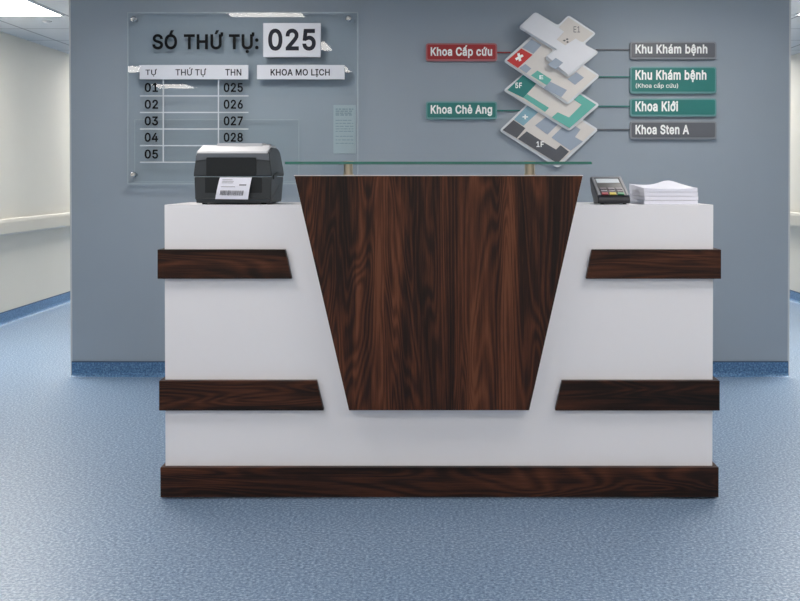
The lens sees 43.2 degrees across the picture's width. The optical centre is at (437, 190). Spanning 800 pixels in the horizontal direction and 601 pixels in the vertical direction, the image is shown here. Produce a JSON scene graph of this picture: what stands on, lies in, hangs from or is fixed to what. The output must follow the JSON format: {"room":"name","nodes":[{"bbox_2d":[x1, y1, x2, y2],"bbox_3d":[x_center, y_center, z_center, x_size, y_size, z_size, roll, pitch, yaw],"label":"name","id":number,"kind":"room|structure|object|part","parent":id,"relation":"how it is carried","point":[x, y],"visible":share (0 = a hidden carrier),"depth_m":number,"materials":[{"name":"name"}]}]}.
{"room":"hospital interior","nodes":[
{"label":"hospital interior","id":0,"kind":"room"},
{"bbox_2d":[0,31,69,312],"bbox_3d":[-3.464,-0.123,10.099,0.120,2.285,9.800,0,1,0],"label":"wall","id":1,"kind":"structure","parent":0,"point":[34,77],"depth_m":8.48,"materials":[{"name":"beige paint"}]},
{"bbox_2d":[0,212,69,235],"bbox_3d":[-3.373,0.254,10.155,0.062,0.130,9.500,0,1,0],"label":"handrail","id":2,"kind":"object","parent":1,"relation":"attached to","point":[17,225],"visible":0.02,"depth_m":8.33,"materials":[{"name":"plastic"}]},
{"bbox_2d":[0,291,69,325],"bbox_3d":[-3.389,0.971,10.114,0.030,0.097,9.800,0,1,0],"label":"baseboard","id":3,"kind":"structure","parent":1,"relation":"attached to","point":[9,316],"depth_m":8.46,"materials":[{"name":"blue plastic"}]},
{"bbox_2d":[0,301,799,600],"bbox_3d":[0.000,1.103,6.266,9.000,0.060,17.700,0,1,0],"label":"floor","id":4,"kind":"structure","parent":0,"point":[84,516],"depth_m":3.37,"materials":[{"name":"blue carpet"}]},
{"bbox_2d":[157,161,720,496],"bbox_3d":[0.005,0.498,3.928,2.016,1.214,0.722,0,1,0],"label":"reception desk","id":5,"kind":"object","parent":4,"relation":"on","point":[362,335],"depth_m":3.62,"materials":[{"name":"white laminate"}]},
{"bbox_2d":[194,143,283,203],"bbox_3d":[-0.744,-0.062,3.787,0.289,0.226,0.308,0,1,0],"label":"printer","id":6,"kind":"object","parent":5,"relation":"on","point":[221,159],"visible":1,"depth_m":3.66,"materials":[{"name":"black plastic"}]},
{"bbox_3d":[-0.745,-0.105,3.799,0.286,0.107,0.285,0,1,0],"label":"lid","id":7,"kind":"part","parent":6,"relation":"part of","materials":[{"name":"black plastic"}]},
{"bbox_3d":[-0.326,-0.080,3.659,0.038,0.050,0.038,0,1,0],"label":"post","id":8,"kind":"part","parent":5,"relation":"part of","materials":[{"name":"gold metal"}]},
{"bbox_3d":[0.002,0.363,3.759,1.028,0.838,0.336,0,1,0],"label":"panel","id":9,"kind":"part","parent":5,"relation":"part of","materials":[{"name":"brown wood"}]},
{"bbox_2d":[285,162,591,164],"bbox_3d":[0.002,-0.098,3.709,1.091,0.009,0.300,0,1,0],"label":"glass shelf","id":10,"kind":"object","parent":5,"relation":"attached to","point":[289,163],"depth_m":3.56,"materials":[{"name":"glass"}]},
{"bbox_3d":[0.002,0.366,3.582,1.020,0.832,0.020,0,1,0],"label":"panel","id":11,"kind":"part","parent":5,"relation":"part of","materials":[{"name":"brown wood"}]},
{"bbox_3d":[0.333,-0.080,3.659,0.042,0.050,0.042,0,1,0],"label":"post","id":12,"kind":"part","parent":5,"relation":"part of","materials":[{"name":"gold metal"}]},
{"bbox_2d":[590,177,629,203],"bbox_3d":[0.638,0.000,3.753,0.117,0.102,0.200,0,1,0],"label":"card terminal","id":13,"kind":"object","parent":5,"relation":"on","point":[603,189],"visible":1,"depth_m":3.71,"materials":[{"name":"black plastic"}]},
{"bbox_3d":[0.638,-0.011,3.744,0.094,0.064,0.161,0,1,0],"label":"plate","id":14,"kind":"part","parent":13,"relation":"part of","materials":[{"name":"grey plastic"}]},
{"bbox_2d":[630,199,697,203],"bbox_3d":[0.848,0.043,3.811,0.194,0.014,0.285,0,1,0],"label":"bundle","id":15,"kind":"object","parent":5,"relation":"on","point":[637,201],"visible":0.65,"depth_m":3.67,"materials":[{"name":"white paper"}]},
{"bbox_2d":[630,195,697,199],"bbox_3d":[0.850,0.028,3.810,0.194,0.014,0.285,0,1,0],"label":"bundle","id":16,"kind":"object","parent":15,"relation":"on","point":[631,196],"visible":0.67,"depth_m":3.67,"materials":[{"name":"white paper"}]},
{"bbox_2d":[630,191,697,195],"bbox_3d":[0.848,0.013,3.810,0.194,0.014,0.285,0,1,0],"label":"bundle","id":17,"kind":"object","parent":16,"relation":"on","point":[639,193],"visible":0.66,"depth_m":3.67,"materials":[{"name":"white paper"}]},
{"bbox_2d":[629,180,697,191],"bbox_3d":[0.847,-0.016,3.810,0.194,0.040,0.285,0,1,0],"label":"paper stack","id":18,"kind":"object","parent":17,"relation":"on","point":[664,186],"visible":1,"depth_m":3.75,"materials":[{"name":"white paper"}]},
{"bbox_2d":[0,0,799,55],"bbox_3d":[0.000,-1.242,6.233,9.000,0.060,17.700,0,1,0],"label":"ceiling","id":19,"kind":"structure","parent":0,"point":[55,34],"depth_m":7.63,"materials":[{"name":"paint"}]},
{"bbox_2d":[0,0,63,15],"bbox_3d":[-2.900,-1.212,6.424,0.568,0.006,1.268,0,1,0],"label":"recessed light","id":20,"kind":"object","parent":19,"relation":"in","point":[7,7],"visible":1,"depth_m":6.79,"materials":[{"name":"white"}]},
{"bbox_3d":[-2.900,-1.212,6.424,0.568,0.006,1.268,0,1,0],"label":"lamp frame","id":21,"kind":"part","parent":20,"relation":"part of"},
{"bbox_2d":[71,0,788,360],"bbox_3d":[-0.046,-0.065,5.913,4.149,2.285,0.160,0,1,0],"label":"wall","id":22,"kind":"structure","parent":0,"point":[118,227],"depth_m":5.83,"materials":[{"name":"grey paint"}]},
{"bbox_2d":[69,0,71,373],"bbox_3d":[-2.127,-0.065,5.917,0.012,2.285,0.161,0,1,0],"label":"trim","id":23,"kind":"structure","parent":22,"relation":"attached to","point":[69,0],"depth_m":5.84,"materials":[{"name":"plastic"}]},
{"bbox_2d":[127,12,357,183],"bbox_3d":[-1.120,-0.526,5.793,1.324,0.984,0.067,0,1,0],"label":"board","id":24,"kind":"object","parent":22,"relation":"attached to","point":[279,39],"visible":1,"depth_m":5.76,"materials":[{"name":"clear glass"}]},
{"bbox_3d":[-1.395,-0.674,5.767,0.621,0.081,0.014,0,1,0],"label":"header plate","id":25,"kind":"part","parent":24,"relation":"part of","materials":[{"name":"white plastic"}]},
{"bbox_3d":[-0.835,-0.857,5.765,0.328,0.194,0.014,0,1,0],"label":"number plate","id":26,"kind":"part","parent":24,"relation":"part of","materials":[{"name":"white plastic"}]},
{"bbox_3d":[-0.785,-0.674,5.767,0.500,0.081,0.014,0,1,0],"label":"title plate","id":27,"kind":"part","parent":24,"relation":"part of","materials":[{"name":"white plastic"}]},
{"bbox_2d":[333,105,355,152],"bbox_3d":[-0.540,-0.352,5.825,0.129,0.279,0.007,0,1,0],"label":"printed notice","id":28,"kind":"object","parent":22,"relation":"attached to","point":[344,116],"visible":1,"depth_m":5.82,"materials":[{"name":"paper"}]},
{"bbox_2d":[71,361,788,376],"bbox_3d":[-0.046,1.035,5.833,4.149,0.087,0.030,0,1,0],"label":"baseboard","id":29,"kind":"structure","parent":22,"relation":"attached to","point":[79,368],"depth_m":5.83,"materials":[{"name":"blue plastic"}]},
{"bbox_2d":[426,43,509,61],"bbox_3d":[0.174,-0.793,5.809,0.488,0.103,0.026,0,1,0],"label":"wall sign","id":30,"kind":"object","parent":22,"relation":"attached to","point":[435,52],"visible":1,"depth_m":5.80,"materials":[{"name":"red plastic"}]},
{"bbox_2d":[426,101,519,119],"bbox_3d":[0.204,-0.459,5.814,0.549,0.104,0.026,0,1,0],"label":"wall sign","id":31,"kind":"object","parent":22,"relation":"attached to","point":[435,110],"visible":1,"depth_m":5.80,"materials":[{"name":"teal plastic"}]},
{"bbox_2d":[500,13,598,166],"bbox_3d":[0.639,-0.568,5.753,0.559,0.874,0.118,0,1,0],"label":"map","id":32,"kind":"object","parent":22,"relation":"attached to","point":[551,125],"depth_m":5.74},
{"bbox_3d":[0.638,-0.345,5.807,0.556,0.426,0.016,0,1,0],"label":"floor plate","id":33,"kind":"part","parent":32,"relation":"part of","materials":[{"name":"plastic"}]},
{"bbox_3d":[0.650,-0.527,5.776,0.538,0.369,0.016,0,1,0],"label":"floor plate","id":34,"kind":"part","parent":32,"relation":"part of","materials":[{"name":"plastic"}]},
{"bbox_3d":[0.648,-0.691,5.746,0.535,0.400,0.016,0,1,0],"label":"floor plate","id":35,"kind":"part","parent":32,"relation":"part of","materials":[{"name":"plastic"}]},
{"bbox_3d":[0.684,-0.824,5.716,0.442,0.362,0.016,0,1,0],"label":"floor plate","id":36,"kind":"part","parent":32,"relation":"part of","materials":[{"name":"white plastic"}]},
{"bbox_2d":[596,42,716,59],"bbox_3d":[1.257,-0.803,5.809,0.692,0.102,0.026,0,1,0],"label":"wall sign","id":37,"kind":"object","parent":22,"relation":"attached to","point":[637,50],"visible":1,"depth_m":5.80,"materials":[{"name":"grey plastic"}]},
{"bbox_2d":[597,121,716,139],"bbox_3d":[1.253,-0.344,5.816,0.705,0.105,0.026,0,1,0],"label":"wall sign","id":38,"kind":"object","parent":22,"relation":"attached to","point":[638,130],"visible":1,"depth_m":5.80,"materials":[{"name":"grey plastic"}]},
{"bbox_2d":[598,67,716,93],"bbox_3d":[1.258,-0.633,5.812,0.693,0.155,0.026,0,1,0],"label":"wall sign","id":39,"kind":"object","parent":22,"relation":"attached to","point":[642,80],"visible":1,"depth_m":5.80,"materials":[{"name":"teal plastic"}]},
{"bbox_2d":[598,98,716,116],"bbox_3d":[1.258,-0.476,5.814,0.693,0.105,0.026,0,1,0],"label":"wall sign","id":40,"kind":"object","parent":22,"relation":"attached to","point":[638,107],"visible":1,"depth_m":5.80,"materials":[{"name":"teal plastic"}]},
{"bbox_2d":[788,0,790,373],"bbox_3d":[2.034,-0.065,5.917,0.012,2.285,0.161,0,1,0],"label":"trim","id":41,"kind":"structure","parent":22,"relation":"attached to","point":[789,0],"depth_m":5.84,"materials":[{"name":"plastic"}]},
{"bbox_2d":[790,53,799,292],"bbox_3d":[3.360,-0.123,10.099,0.120,2.285,9.800,0,1,0],"label":"wall","id":42,"kind":"structure","parent":0,"point":[795,59],"depth_m":9.30,"materials":[{"name":"beige paint"}]},
{"bbox_2d":[790,212,799,226],"bbox_3d":[3.269,0.254,10.155,0.062,0.130,9.500,0,1,0],"label":"handrail","id":43,"kind":"object","parent":42,"relation":"attached to","point":[794,216],"visible":0.02,"depth_m":9.15,"materials":[{"name":"plastic"}]},
{"bbox_2d":[790,290,799,303],"bbox_3d":[3.285,0.971,10.114,0.030,0.097,9.800,0,1,0],"label":"baseboard","id":44,"kind":"structure","parent":42,"relation":"attached to","point":[794,296],"depth_m":9.27,"materials":[{"name":"blue plastic"}]}
]}

